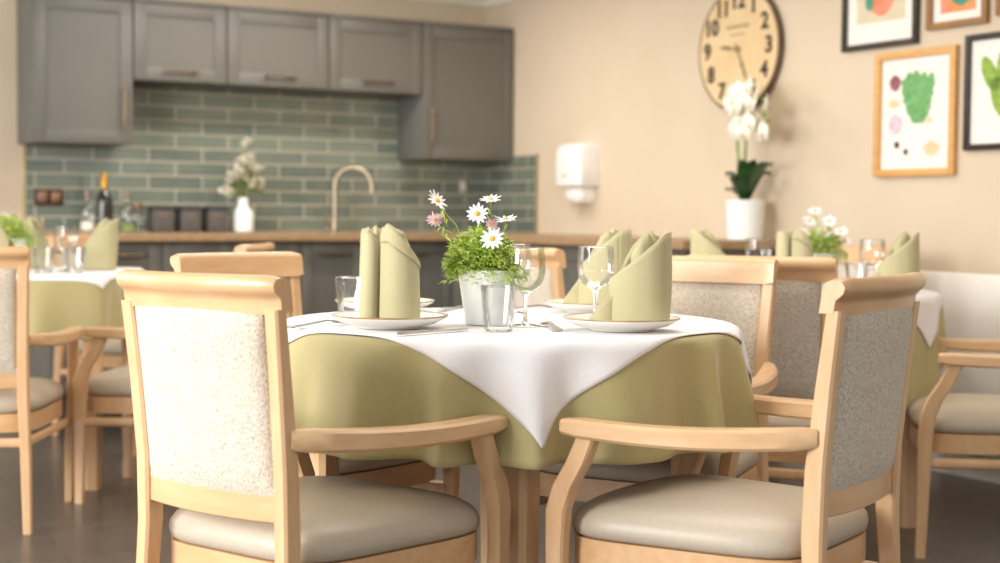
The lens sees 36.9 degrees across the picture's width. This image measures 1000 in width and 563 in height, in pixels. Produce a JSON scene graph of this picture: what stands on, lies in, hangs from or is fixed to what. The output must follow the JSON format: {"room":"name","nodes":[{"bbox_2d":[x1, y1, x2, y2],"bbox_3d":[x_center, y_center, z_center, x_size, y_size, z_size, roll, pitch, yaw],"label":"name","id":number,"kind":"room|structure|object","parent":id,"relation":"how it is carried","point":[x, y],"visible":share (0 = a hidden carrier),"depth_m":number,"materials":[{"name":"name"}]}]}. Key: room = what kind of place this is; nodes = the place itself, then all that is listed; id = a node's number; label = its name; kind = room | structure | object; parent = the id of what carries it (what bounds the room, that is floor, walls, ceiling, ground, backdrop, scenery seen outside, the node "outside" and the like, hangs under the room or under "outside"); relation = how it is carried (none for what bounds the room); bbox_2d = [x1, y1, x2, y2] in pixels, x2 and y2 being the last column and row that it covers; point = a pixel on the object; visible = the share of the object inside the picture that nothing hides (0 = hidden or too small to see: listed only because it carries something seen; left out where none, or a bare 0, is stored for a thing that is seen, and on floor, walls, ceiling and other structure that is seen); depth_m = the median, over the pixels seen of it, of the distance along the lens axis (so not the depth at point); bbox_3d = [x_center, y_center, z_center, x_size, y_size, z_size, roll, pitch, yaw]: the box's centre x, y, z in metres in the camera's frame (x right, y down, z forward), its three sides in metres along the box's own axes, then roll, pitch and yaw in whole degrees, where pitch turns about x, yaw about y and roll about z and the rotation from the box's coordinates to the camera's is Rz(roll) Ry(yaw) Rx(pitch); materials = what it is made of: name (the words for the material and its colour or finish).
{"room":"care facility","nodes":[
{"label":"care facility","id":0,"kind":"room"},
{"bbox_2d":[0,0,486,242],"bbox_3d":[-2.432,-0.531,7.818,5.680,2.360,0.120,-1,3,-31],"label":"wall","id":1,"kind":"structure","parent":0,"point":[11,152],"depth_m":7.73,"materials":[{"name":"paint"}]},
{"bbox_2d":[23,144,25,226],"bbox_3d":[-2.451,-0.502,7.730,0.013,0.490,0.014,-1,3,-31],"label":"trim","id":2,"kind":"structure","parent":1,"relation":"attached to","point":[24,145],"depth_m":7.72,"materials":[{"name":"metal"}]},
{"bbox_2d":[34,189,62,205],"bbox_3d":[-2.341,-0.437,7.785,0.146,0.086,0.016,-1,3,-31],"label":"wall socket","id":3,"kind":"object","parent":1,"relation":"attached to","point":[42,197],"visible":1,"depth_m":7.78,"materials":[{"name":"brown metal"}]},
{"bbox_2d":[17,0,132,146],"bbox_3d":[-2.171,-1.078,7.670,0.505,0.754,0.378,-1,3,-31],"label":"upper cabinet","id":4,"kind":"object","parent":1,"relation":"attached to","point":[75,57],"visible":1,"depth_m":7.55,"materials":[{"name":"grey wood"}]},
{"bbox_2d":[131,0,226,87],"bbox_3d":[-1.734,-1.253,7.921,0.500,0.419,0.378,-1,3,-31],"label":"upper cabinet","id":5,"kind":"object","parent":1,"relation":"attached to","point":[176,43],"visible":0.92,"depth_m":7.79,"materials":[{"name":"grey wood"}]},
{"bbox_2d":[26,85,484,231],"bbox_3d":[-1.264,-0.724,8.425,2.745,0.890,0.010,-1,3,-31],"label":"backsplash","id":6,"kind":"structure","parent":1,"relation":"attached to","point":[186,141],"depth_m":8.40,"materials":[{"name":"tile"}]},
{"bbox_2d":[207,5,328,93],"bbox_3d":[-1.265,-1.262,8.198,0.582,0.419,0.378,-1,3,-31],"label":"upper cabinet","id":7,"kind":"object","parent":1,"relation":"attached to","point":[269,49],"visible":0.95,"depth_m":8.07,"materials":[{"name":"grey wood"}]},
{"bbox_2d":[306,13,421,97],"bbox_3d":[-0.764,-1.271,8.495,0.574,0.419,0.378,-1,3,-31],"label":"upper cabinet","id":8,"kind":"object","parent":1,"relation":"attached to","point":[381,57],"visible":0.96,"depth_m":8.37,"materials":[{"name":"grey wood"}]},
{"bbox_2d":[418,0,487,6],"bbox_3d":[-2.437,-1.662,7.646,5.530,0.085,0.075,-1,3,-31],"label":"trim","id":9,"kind":"structure","parent":1,"relation":"attached to","point":[463,2],"depth_m":8.99,"materials":[{"name":"paint"}]},
{"bbox_2d":[397,21,513,162],"bbox_3d":[-0.256,-1.100,8.804,0.602,0.780,0.378,-1,3,-31],"label":"upper cabinet","id":10,"kind":"object","parent":1,"relation":"attached to","point":[463,112],"visible":0.95,"depth_m":8.67,"materials":[{"name":"grey wood"}]},
{"bbox_2d":[0,414,999,562],"bbox_3d":[0.993,0.917,3.544,16.000,0.100,16.000,0,3,0],"label":"floor","id":11,"kind":"structure","parent":0,"point":[963,526],"depth_m":5.05,"materials":[{"name":"brown wood"}]},
{"bbox_2d":[0,246,83,534],"bbox_3d":[-1.723,0.331,4.913,0.645,0.906,0.633,0,3,-9],"label":"armchair","id":12,"kind":"object","parent":11,"relation":"on","point":[27,403],"visible":1,"depth_m":4.71,"materials":[{"name":"brown wood"}]},
{"bbox_2d":[0,377,62,413],"bbox_3d":[-1.732,0.363,4.970,0.515,0.088,0.520,0,3,-9],"label":"seat cushion","id":13,"kind":"object","parent":12,"relation":"on","point":[45,395],"depth_m":4.88,"materials":[{"name":"beige leather"}]},
{"bbox_2d":[30,344,66,417],"bbox_3d":[-2.235,0.229,7.544,0.182,0.867,0.596,-1,3,-31],"label":"base cabinet","id":14,"kind":"object","parent":11,"relation":"on","point":[41,358],"visible":0.02,"depth_m":7.38,"materials":[{"name":"grey wood"}]},
{"bbox_2d":[45,234,121,434],"bbox_3d":[-1.749,0.239,6.973,0.633,0.906,0.645,1,3,10],"label":"armchair","id":15,"kind":"object","parent":11,"relation":"on","point":[112,351],"visible":0.22,"depth_m":6.81,"materials":[{"name":"brown wood"}]},
{"bbox_2d":[79,339,121,354],"bbox_3d":[-1.694,0.275,6.965,0.520,0.088,0.515,1,3,10],"label":"seat cushion","id":16,"kind":"object","parent":15,"relation":"on","point":[112,346],"depth_m":6.73,"materials":[{"name":"beige leather"}]},
{"bbox_2d":[82,339,136,489],"bbox_3d":[-1.903,0.354,5.842,0.880,0.774,0.880,0,3,-4],"label":"dining table","id":17,"kind":"object","parent":11,"relation":"on","point":[93,469],"visible":0.2,"depth_m":5.47,"materials":[{"name":"brown wood"}]},
{"bbox_2d":[16,279,124,339],"bbox_3d":[-1.906,0.075,5.832,0.974,0.225,0.975,0,3,-4],"label":"tablecloth","id":18,"kind":"object","parent":17,"relation":"on","point":[54,306],"visible":0.3,"depth_m":5.41,"materials":[{"name":"green fabric"}]},
{"bbox_2d":[16,267,142,289],"bbox_3d":[-1.900,-0.017,5.826,0.912,0.051,0.912,0,3,-4],"label":"tablecloth","id":19,"kind":"object","parent":18,"relation":"on","point":[101,278],"visible":0.53,"depth_m":5.44,"materials":[{"name":"white fabric"}]},
{"bbox_2d":[0,213,37,250],"bbox_3d":[-1.903,-0.156,5.828,0.165,0.224,0.221,2,3,33],"label":"greenery","id":20,"kind":"object","parent":19,"relation":"on","point":[23,241],"visible":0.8,"depth_m":5.81,"materials":[{"name":"green plant"}]},
{"bbox_2d":[24,215,49,268],"bbox_3d":[-1.870,-0.159,6.030,0.067,0.213,0.134,-2,4,-44],"label":"napkin","id":21,"kind":"object","parent":19,"relation":"on","point":[36,229],"visible":0.65,"depth_m":5.99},
{"bbox_2d":[32,247,54,272],"bbox_3d":[-1.704,-0.080,5.603,0.081,0.097,0.081,0,3,-11],"label":"glass tumbler","id":22,"kind":"object","parent":19,"relation":"on","point":[50,267],"visible":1,"depth_m":5.59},
{"bbox_2d":[55,226,78,271],"bbox_3d":[-1.664,-0.126,5.761,0.089,0.176,0.089,0,3,0],"label":"wine glass","id":23,"kind":"object","parent":19,"relation":"on","point":[57,243],"visible":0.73,"depth_m":5.78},
{"bbox_2d":[55,226,78,250],"bbox_3d":[-1.664,-0.165,5.759,0.089,0.096,0.089,0,3,0],"label":"bowl","id":24,"kind":"object","parent":23,"relation":"on","point":[57,243],"depth_m":5.78,"materials":[{"name":"clear glass"}]},
{"bbox_2d":[64,247,85,272],"bbox_3d":[-1.604,-0.082,5.662,0.081,0.097,0.081,-1,3,-29],"label":"glass tumbler","id":25,"kind":"object","parent":19,"relation":"on","point":[67,259],"visible":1,"depth_m":5.65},
{"bbox_2d":[72,218,118,269],"bbox_3d":[-1.602,-0.149,5.926,0.182,0.207,0.075,0,3,-5],"label":"napkin","id":26,"kind":"object","parent":19,"relation":"on","point":[101,252],"visible":0.9,"depth_m":5.90,"materials":[{"name":"fabric"}]},
{"bbox_2d":[103,241,161,414],"bbox_3d":[-1.994,0.224,7.686,0.372,0.867,0.596,-1,3,-31],"label":"base cabinet","id":27,"kind":"object","parent":11,"relation":"on","point":[146,255],"visible":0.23,"depth_m":7.49,"materials":[{"name":"grey wood"}]},
{"bbox_2d":[73,242,274,503],"bbox_3d":[-1.150,0.312,5.448,0.633,0.906,0.645,1,3,4],"label":"armchair","id":28,"kind":"object","parent":11,"relation":"on","point":[109,391],"visible":0.25,"depth_m":5.21,"materials":[{"name":"brown wood"}]},
{"bbox_2d":[88,365,131,395],"bbox_3d":[-1.207,0.346,5.453,0.520,0.088,0.515,1,3,4],"label":"seat cushion","id":29,"kind":"object","parent":28,"relation":"on","point":[113,382],"depth_m":5.22,"materials":[{"name":"beige leather"}]},
{"bbox_2d":[160,241,232,271],"bbox_3d":[-1.672,0.218,7.877,0.372,0.867,0.596,-1,3,-31],"label":"base cabinet","id":30,"kind":"object","parent":11,"relation":"on","point":[169,248],"visible":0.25,"depth_m":7.61,"materials":[{"name":"grey wood"}]},
{"bbox_2d":[232,241,299,253],"bbox_3d":[-1.349,0.213,8.068,0.372,0.867,0.596,-1,3,-31],"label":"base cabinet","id":31,"kind":"object","parent":11,"relation":"on","point":[292,246],"visible":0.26,"depth_m":7.87,"materials":[{"name":"wood"}]},
{"bbox_2d":[116,269,510,562],"bbox_3d":[-0.394,0.427,2.986,0.645,0.906,0.633,2,3,38],"label":"armchair","id":32,"kind":"object","parent":11,"relation":"on","point":[218,440],"visible":1,"depth_m":2.78,"materials":[{"name":"fabric"}]},
{"bbox_2d":[169,476,479,562],"bbox_3d":[-0.360,0.460,3.031,0.515,0.088,0.520,2,3,38],"label":"seat cushion","id":33,"kind":"object","parent":32,"relation":"on","point":[339,519],"depth_m":2.87,"materials":[{"name":"beige leather"}]},
{"bbox_2d":[170,251,459,497],"bbox_3d":[-0.524,0.382,3.989,0.633,0.906,0.645,3,3,40],"label":"armchair","id":34,"kind":"object","parent":11,"relation":"on","point":[288,265],"visible":0.1,"depth_m":4.02,"materials":[{"name":"brown wood"}]},
{"bbox_2d":[339,458,420,474],"bbox_3d":[-0.481,0.418,3.954,0.520,0.088,0.515,3,3,40],"label":"seat cushion","id":35,"kind":"object","parent":34,"relation":"on","point":[385,466],"depth_m":3.77,"materials":[{"name":"beige leather"}]},
{"bbox_2d":[299,241,359,314],"bbox_3d":[-1.026,0.207,8.259,0.372,0.867,0.596,-1,3,-31],"label":"base cabinet","id":36,"kind":"object","parent":11,"relation":"on","point":[323,261],"visible":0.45,"depth_m":8.01,"materials":[{"name":"grey wood"}]},
{"bbox_2d":[408,241,454,307],"bbox_3d":[-0.624,0.199,8.498,0.557,0.867,0.596,-1,3,-31],"label":"base cabinet","id":37,"kind":"object","parent":11,"relation":"on","point":[429,253],"visible":0.16,"depth_m":8.34,"materials":[{"name":"grey wood"}]},
{"bbox_2d":[452,242,517,307],"bbox_3d":[0.137,0.220,8.179,0.596,0.867,0.697,-1,3,-31],"label":"base cabinet","id":38,"kind":"object","parent":11,"relation":"on","point":[456,292],"visible":0.16,"depth_m":8.29,"materials":[{"name":"wood"}]},
{"bbox_2d":[309,453,683,562],"bbox_3d":[0.014,0.481,3.545,1.056,0.756,1.056,0,3,0],"label":"dining table","id":39,"kind":"object","parent":11,"relation":"on","point":[524,484],"visible":0.14,"depth_m":3.09,"materials":[{"name":"brown wood"}]},
{"bbox_2d":[289,333,760,469],"bbox_3d":[0.016,0.221,3.523,1.191,0.245,1.172,0,3,0],"label":"tablecloth","id":40,"kind":"object","parent":39,"relation":"on","point":[339,380],"visible":0.38,"depth_m":3.05,"materials":[{"name":"green fabric"}]},
{"bbox_2d":[287,307,751,449],"bbox_3d":[0.017,0.199,3.532,1.047,0.212,1.047,3,3,39],"label":"tablecloth","id":41,"kind":"object","parent":40,"relation":"on","point":[533,373],"visible":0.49,"depth_m":3.01,"materials":[{"name":"white fabric"}]},
{"bbox_2d":[335,276,360,311],"bbox_3d":[-0.355,0.037,3.590,0.081,0.097,0.081,0,3,-17],"label":"glass tumbler","id":42,"kind":"object","parent":41,"relation":"on","point":[340,299],"visible":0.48,"depth_m":3.57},
{"bbox_2d":[335,297,434,310],"bbox_3d":[-0.295,0.060,3.847,0.256,0.029,0.256,0,3,0],"label":"dinner plate","id":43,"kind":"object","parent":41,"relation":"on","point":[351,302],"visible":0.31,"depth_m":3.80,"materials":[{"name":"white ceramic"}]},
{"bbox_2d":[331,311,447,329],"bbox_3d":[-0.241,0.086,3.282,0.256,0.029,0.256,0,3,0],"label":"dinner plate","id":44,"kind":"object","parent":41,"relation":"on","point":[351,317],"visible":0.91,"depth_m":3.20,"materials":[{"name":"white ceramic"}]},
{"bbox_2d":[359,225,420,317],"bbox_3d":[-0.240,-0.017,3.258,0.134,0.213,0.067,1,3,6],"label":"napkin","id":45,"kind":"object","parent":44,"relation":"on","point":[390,280],"visible":0.95,"depth_m":3.24,"materials":[{"name":"fabric"}]},
{"bbox_2d":[425,189,532,325],"bbox_3d":[-0.035,-0.055,3.391,0.211,0.305,0.181,2,3,37],"label":"daisies","id":46,"kind":"object","parent":41,"relation":"on","point":[470,262],"visible":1,"depth_m":3.36,"materials":[{"name":"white plant"}]},
{"bbox_2d":[425,211,442,226],"bbox_3d":[-0.147,-0.141,3.383,0.041,0.038,0.024,0,3,0],"label":"flower","id":47,"kind":"object","parent":46,"relation":"on","point":[434,219],"depth_m":3.38,"materials":[{"name":"pink plant"}]},
{"bbox_2d":[429,189,447,209],"bbox_3d":[-0.141,-0.185,3.391,0.044,0.047,0.047,0,3,0],"label":"flower","id":48,"kind":"object","parent":46,"relation":"on","point":[437,199],"depth_m":3.39,"materials":[{"name":"white plant"}]},
{"bbox_2d":[466,202,487,224],"bbox_3d":[-0.051,-0.153,3.370,0.051,0.052,0.029,0,3,0],"label":"flower","id":49,"kind":"object","parent":46,"relation":"on","point":[477,213],"depth_m":3.37,"materials":[{"name":"white plant"}]},
{"bbox_2d":[458,268,514,325],"bbox_3d":[-0.030,0.035,3.400,0.135,0.124,0.135,0,3,0],"label":"pot","id":50,"kind":"object","parent":46,"relation":"attached to","point":[470,280],"depth_m":3.35,"materials":[{"name":"white ceramic"}]},
{"bbox_2d":[480,194,501,202],"bbox_3d":[-0.022,-0.189,3.398,0.051,0.021,0.050,0,3,0],"label":"flower","id":51,"kind":"object","parent":46,"relation":"on","point":[492,198],"depth_m":3.40,"materials":[{"name":"white plant"}]},
{"bbox_2d":[479,228,503,248],"bbox_3d":[-0.018,-0.095,3.313,0.055,0.049,0.025,0,3,0],"label":"flower","id":52,"kind":"object","parent":46,"relation":"on","point":[493,238],"depth_m":3.31,"materials":[{"name":"white plant"}]},
{"bbox_2d":[494,214,516,221],"bbox_3d":[0.013,-0.143,3.391,0.052,0.019,0.050,0,3,0],"label":"flower","id":53,"kind":"object","parent":46,"relation":"on","point":[504,218],"depth_m":3.39,"materials":[{"name":"white plant"}]},
{"bbox_2d":[480,284,517,331],"bbox_3d":[-0.003,0.057,3.211,0.081,0.097,0.081,0,3,0],"label":"glass tumbler","id":54,"kind":"object","parent":41,"relation":"on","point":[484,294],"visible":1,"depth_m":3.19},
{"bbox_2d":[496,243,530,313],"bbox_3d":[0.034,-0.008,3.783,0.089,0.176,0.089,0,3,0],"label":"wine glass","id":55,"kind":"object","parent":41,"relation":"on","point":[527,251],"visible":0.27,"depth_m":3.80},
{"bbox_2d":[496,245,530,281],"bbox_3d":[0.034,-0.046,3.782,0.089,0.096,0.089,0,3,0],"label":"bowl","id":56,"kind":"object","parent":55,"relation":"on","point":[527,251],"depth_m":3.80,"materials":[{"name":"clear glass"}]},
{"bbox_2d":[506,247,545,326],"bbox_3d":[0.057,0.012,3.349,0.089,0.176,0.089,0,3,0],"label":"wine glass","id":57,"kind":"object","parent":41,"relation":"on","point":[525,291],"visible":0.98,"depth_m":3.36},
{"bbox_2d":[506,248,545,290],"bbox_3d":[0.057,-0.026,3.347,0.089,0.096,0.089,0,3,0],"label":"bowl","id":58,"kind":"object","parent":57,"relation":"on","point":[542,269],"depth_m":3.37,"materials":[{"name":"clear glass"}]},
{"bbox_2d":[544,298,598,313],"bbox_3d":[0.239,0.064,3.857,0.256,0.029,0.256,0,3,0],"label":"dinner plate","id":59,"kind":"object","parent":41,"relation":"on","point":[555,303],"visible":0.42,"depth_m":3.77,"materials":[{"name":"white ceramic"}]},
{"bbox_2d":[563,228,631,303],"bbox_3d":[0.244,-0.036,3.856,0.182,0.207,0.075,1,3,20],"label":"napkin","id":60,"kind":"object","parent":59,"relation":"on","point":[595,267],"visible":0.56,"depth_m":3.82,"materials":[{"name":"fabric"}]},
{"bbox_2d":[577,246,613,312],"bbox_3d":[0.226,0.004,3.549,0.089,0.176,0.089,0,3,0],"label":"wine glass","id":61,"kind":"object","parent":41,"relation":"on","point":[595,288],"visible":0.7,"depth_m":3.57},
{"bbox_2d":[577,247,613,286],"bbox_3d":[0.226,-0.034,3.547,0.089,0.096,0.089,0,3,0],"label":"bowl","id":62,"kind":"object","parent":61,"relation":"on","point":[581,275],"depth_m":3.57,"materials":[{"name":"clear glass"}]},
{"bbox_2d":[563,313,680,331],"bbox_3d":[0.264,0.091,3.262,0.256,0.029,0.256,0,3,0],"label":"dinner plate","id":63,"kind":"object","parent":41,"relation":"on","point":[581,319],"visible":0.83,"depth_m":3.17,"materials":[{"name":"white ceramic"}]},
{"bbox_2d":[588,230,671,320],"bbox_3d":[0.284,-0.009,3.251,0.182,0.207,0.075,0,3,0],"label":"napkin","id":64,"kind":"object","parent":63,"relation":"on","point":[641,290],"visible":0.88,"depth_m":3.23,"materials":[{"name":"fabric"}]},
{"bbox_2d":[496,248,565,307],"bbox_3d":[0.314,0.329,5.336,0.633,0.906,0.645,-1,3,-30],"label":"armchair","id":65,"kind":"object","parent":11,"relation":"on","point":[552,286],"visible":0.08,"depth_m":5.05,"materials":[{"name":"brown wood"}]},
{"bbox_2d":[518,244,592,296],"bbox_3d":[0.494,0.249,7.577,0.596,0.867,0.697,-1,3,-31],"label":"base cabinet","id":66,"kind":"object","parent":11,"relation":"on","point":[570,273],"visible":0.16,"depth_m":7.32,"materials":[{"name":"wood"}]},
{"bbox_2d":[539,255,778,505],"bbox_3d":[0.422,0.393,3.905,0.645,0.906,0.633,2,3,28],"label":"armchair","id":67,"kind":"object","parent":11,"relation":"on","point":[738,291],"visible":0.2,"depth_m":4.01,"materials":[{"name":"brown wood"}]},
{"bbox_2d":[541,452,758,482],"bbox_3d":[0.395,0.430,3.857,0.515,0.088,0.520,2,3,28],"label":"seat cushion","id":68,"kind":"object","parent":67,"relation":"on","point":[713,464],"depth_m":3.63,"materials":[{"name":"beige leather"}]},
{"bbox_2d":[672,249,775,255],"bbox_3d":[0.850,0.279,6.976,0.596,0.867,0.697,-1,3,-31],"label":"base cabinet","id":69,"kind":"object","parent":11,"relation":"on","point":[773,251],"visible":0.12,"depth_m":6.67,"materials":[{"name":"wood"}]},
{"bbox_2d":[21,232,775,249],"bbox_3d":[-0.580,-0.202,7.262,2.770,0.040,2.750,-1,3,-31],"label":"countertop","id":70,"kind":"structure","parent":69,"relation":"on","point":[678,243],"depth_m":7.60,"materials":[{"name":"brown wood"}]},
{"bbox_2d":[81,192,94,231],"bbox_3d":[-2.114,-0.357,7.689,0.069,0.208,0.069,-1,3,-31],"label":"syrup bottle","id":71,"kind":"object","parent":70,"relation":"on","point":[85,225],"visible":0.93,"depth_m":7.68,"materials":[{"name":"clear glass"}]},
{"bbox_2d":[96,173,112,226],"bbox_3d":[-2.034,-0.405,7.711,0.087,0.303,0.087,-1,3,-31],"label":"wine bottle","id":72,"kind":"object","parent":70,"relation":"on","point":[104,201],"visible":0.87,"depth_m":7.68,"materials":[{"name":"black glass"}]},
{"bbox_2d":[120,192,133,231],"bbox_3d":[-1.925,-0.358,7.743,0.069,0.208,0.069,-1,3,-31],"label":"syrup bottle","id":73,"kind":"object","parent":70,"relation":"on","point":[126,194],"visible":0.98,"depth_m":7.74,"materials":[{"name":"clear glass"}]},
{"bbox_2d":[146,206,173,232],"bbox_3d":[-1.780,-0.326,7.854,0.112,0.137,0.132,-1,3,-31],"label":"canister","id":74,"kind":"object","parent":70,"relation":"on","point":[159,218],"visible":0.99,"depth_m":7.80,"materials":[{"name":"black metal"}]},
{"bbox_2d":[174,206,201,232],"bbox_3d":[-1.651,-0.328,7.930,0.112,0.137,0.132,-1,3,-31],"label":"canister","id":75,"kind":"object","parent":70,"relation":"on","point":[187,219],"visible":0.97,"depth_m":7.88,"materials":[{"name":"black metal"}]},
{"bbox_2d":[201,207,227,232],"bbox_3d":[-1.524,-0.331,8.005,0.112,0.137,0.132,-1,3,-31],"label":"canister","id":76,"kind":"object","parent":70,"relation":"on","point":[213,219],"visible":0.94,"depth_m":7.95,"materials":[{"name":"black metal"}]},
{"bbox_2d":[218,137,264,232],"bbox_3d":[-1.393,-0.523,8.084,0.298,0.516,0.206,-1,3,-31],"label":"flower vase","id":77,"kind":"object","parent":70,"relation":"on","point":[242,217],"visible":1,"depth_m":8.05,"materials":[{"name":"white ceramic"}]},
{"bbox_2d":[325,165,374,231],"bbox_3d":[-0.846,-0.466,8.454,0.279,0.379,0.072,0,3,-4],"label":"tap","id":78,"kind":"object","parent":70,"relation":"on","point":[334,223],"visible":0.99,"depth_m":8.44,"materials":[{"name":"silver metal"}]},
{"bbox_2d":[723,76,772,239],"bbox_3d":[1.116,-0.553,6.767,0.228,0.734,0.426,1,3,11],"label":"potted orchid","id":79,"kind":"object","parent":70,"relation":"on","point":[745,217],"visible":0.99,"depth_m":6.73,"materials":[{"name":"plant"}]},
{"bbox_2d":[545,272,926,562],"bbox_3d":[0.506,0.431,3.057,0.633,0.906,0.645,2,3,34],"label":"armchair","id":80,"kind":"object","parent":11,"relation":"on","point":[852,442],"visible":0.98,"depth_m":2.88,"materials":[{"name":"brown wood"}]},
{"bbox_2d":[572,474,868,558],"bbox_3d":[0.459,0.464,3.090,0.520,0.088,0.515,2,3,34],"label":"seat cushion","id":81,"kind":"object","parent":80,"relation":"on","point":[679,516],"depth_m":2.93,"materials":[{"name":"beige leather"}]},
{"bbox_2d":[687,255,837,480],"bbox_3d":[0.836,0.370,4.496,0.645,0.906,0.633,2,3,24],"label":"armchair","id":82,"kind":"object","parent":11,"relation":"on","point":[798,325],"visible":0.28,"depth_m":4.19,"materials":[{"name":"fabric"}]},
{"bbox_2d":[768,415,810,426],"bbox_3d":[0.859,0.403,4.548,0.515,0.088,0.520,2,3,24],"label":"seat cushion","id":83,"kind":"object","parent":82,"relation":"on","point":[773,421],"depth_m":4.30,"materials":[{"name":"beige leather"}]},
{"bbox_2d":[821,245,889,277],"bbox_3d":[1.230,0.315,5.805,0.633,0.906,0.645,-1,3,-35],"label":"armchair","id":84,"kind":"object","parent":11,"relation":"on","point":[871,253],"visible":0.04,"depth_m":5.97,"materials":[{"name":"brown wood"}]},
{"bbox_2d":[899,413,916,527],"bbox_3d":[1.007,0.414,5.223,0.978,0.756,0.978,0,3,0],"label":"dining table","id":85,"kind":"object","parent":11,"relation":"on","point":[908,479],"visible":0.03,"depth_m":4.91,"materials":[{"name":"brown wood"}]},
{"bbox_2d":[906,304,947,422],"bbox_3d":[1.012,0.272,5.213,1.058,0.481,1.044,0,3,0],"label":"tablecloth","id":86,"kind":"object","parent":85,"relation":"on","point":[925,367],"visible":0.08,"depth_m":4.88,"materials":[{"name":"green fabric"}]},
{"bbox_2d":[915,290,942,347],"bbox_3d":[1.009,0.114,5.210,0.963,0.174,0.963,0,3,0],"label":"tablecloth","id":87,"kind":"object","parent":86,"relation":"on","point":[931,302],"visible":0.09,"depth_m":4.89,"materials":[{"name":"white fabric"}]},
{"bbox_2d":[690,229,725,254],"bbox_3d":[0.749,-0.079,5.169,0.182,0.207,0.075,0,3,0],"label":"napkin","id":88,"kind":"object","parent":87,"relation":"on","point":[703,242],"visible":0.3,"depth_m":5.15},
{"bbox_2d":[776,228,812,256],"bbox_3d":[0.992,-0.075,5.047,0.134,0.213,0.067,0,3,-6],"label":"napkin","id":89,"kind":"object","parent":87,"relation":"on","point":[797,243],"visible":0.39,"depth_m":5.02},
{"bbox_2d":[801,207,851,287],"bbox_3d":[1.125,-0.119,5.247,0.207,0.285,0.171,0,3,0],"label":"potted flowers","id":90,"kind":"object","parent":87,"relation":"on","point":[827,239],"visible":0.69,"depth_m":5.22,"materials":[{"name":"green plant"}]},
{"bbox_2d":[859,239,885,276],"bbox_3d":[1.256,-0.054,5.062,0.089,0.176,0.089,0,3,0],"label":"wine glass","id":91,"kind":"object","parent":87,"relation":"on","point":[883,246],"visible":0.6,"depth_m":5.08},
{"bbox_2d":[874,231,919,293],"bbox_3d":[1.297,-0.065,4.949,0.182,0.207,0.075,0,3,0],"label":"napkin","id":92,"kind":"object","parent":87,"relation":"on","point":[903,255],"visible":0.53,"depth_m":4.92,"materials":[{"name":"fabric"}]},
{"bbox_2d":[909,337,999,558],"bbox_3d":[1.604,0.368,4.670,0.633,0.906,0.645,1,3,12],"label":"armchair","id":93,"kind":"object","parent":11,"relation":"on","point":[941,421],"visible":0.93,"depth_m":4.46,"materials":[{"name":"brown wood"}]},
{"bbox_2d":[909,393,999,434],"bbox_3d":[1.548,0.402,4.683,0.520,0.088,0.515,1,3,12],"label":"seat cushion","id":94,"kind":"object","parent":93,"relation":"on","point":[959,413],"depth_m":4.49,"materials":[{"name":"beige leather"}]},
{"bbox_2d":[487,0,999,459],"bbox_3d":[1.794,-0.420,6.082,0.120,2.360,7.220,-1,3,-31],"label":"wall","id":95,"kind":"structure","parent":0,"point":[623,77],"depth_m":7.31,"materials":[{"name":"paint"}]},
{"bbox_2d":[485,154,535,233],"bbox_3d":[0.064,-0.516,8.875,0.010,0.455,0.587,-1,3,-31],"label":"backsplash","id":96,"kind":"structure","parent":95,"relation":"attached to","point":[515,180],"depth_m":8.83,"materials":[{"name":"tile"}]},
{"bbox_2d":[535,154,538,233],"bbox_3d":[0.215,-0.504,8.616,0.014,0.458,0.013,-1,3,-31],"label":"trim","id":97,"kind":"structure","parent":95,"relation":"attached to","point":[537,155],"depth_m":8.61,"materials":[{"name":"metal"}]},
{"bbox_2d":[555,142,599,203],"bbox_3d":[0.414,-0.587,8.152,0.141,0.328,0.255,-1,3,-31],"label":"dispenser","id":98,"kind":"object","parent":95,"relation":"attached to","point":[577,165],"visible":1,"depth_m":8.07,"materials":[{"name":"white plastic"}]},
{"bbox_2d":[565,187,594,203],"bbox_3d":[0.428,-0.468,8.167,0.105,0.089,0.165,-1,3,-31],"label":"tray","id":99,"kind":"object","parent":98,"relation":"on","point":[573,195],"depth_m":8.11,"materials":[{"name":"white plastic"}]},
{"bbox_2d":[699,0,783,110],"bbox_3d":[1.123,-1.089,7.030,0.043,0.584,0.584,-1,3,-31],"label":"wall clock","id":100,"kind":"object","parent":95,"relation":"attached to","point":[740,39],"visible":0.87,"depth_m":7.00,"materials":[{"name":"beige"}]},
{"bbox_2d":[841,0,920,52],"bbox_3d":[1.587,-1.241,6.260,0.024,0.530,0.431,-1,3,-31],"label":"framed picture","id":101,"kind":"object","parent":95,"relation":"attached to","point":[865,24],"visible":1,"depth_m":6.28},
{"bbox_2d":[872,44,958,176],"bbox_3d":[1.688,-0.686,6.107,0.024,0.513,0.439,-1,3,-31],"label":"framed picture","id":102,"kind":"object","parent":95,"relation":"attached to","point":[915,125],"visible":1,"depth_m":6.10,"materials":[{"name":"brown wood"}]},
{"bbox_2d":[925,0,989,30],"bbox_3d":[1.801,-1.198,5.901,0.024,0.390,0.309,-1,3,-31],"label":"framed picture","id":103,"kind":"object","parent":95,"relation":"attached to","point":[940,14],"visible":1,"depth_m":5.92,"materials":[{"name":"brown wood"}]},
{"bbox_2d":[920,271,999,458],"bbox_3d":[2.081,0.339,5.404,0.099,0.702,1.500,-1,3,-31],"label":"radiator","id":104,"kind":"object","parent":95,"relation":"attached to","point":[971,301],"visible":0.21,"depth_m":5.76,"materials":[{"name":"metal"}]},
{"bbox_2d":[931,452,999,483],"bbox_3d":[2.435,0.776,4.903,0.016,0.085,4.440,-1,3,-31],"label":"baseboard","id":105,"kind":"structure","parent":95,"relation":"attached to","point":[986,475],"depth_m":5.89,"materials":[{"name":"white paint"}]},
{"bbox_2d":[962,31,999,150],"bbox_3d":[1.934,-0.728,5.691,0.024,0.449,0.432,-1,3,-31],"label":"framed picture","id":106,"kind":"object","parent":95,"relation":"attached to","point":[981,101],"visible":1,"depth_m":5.81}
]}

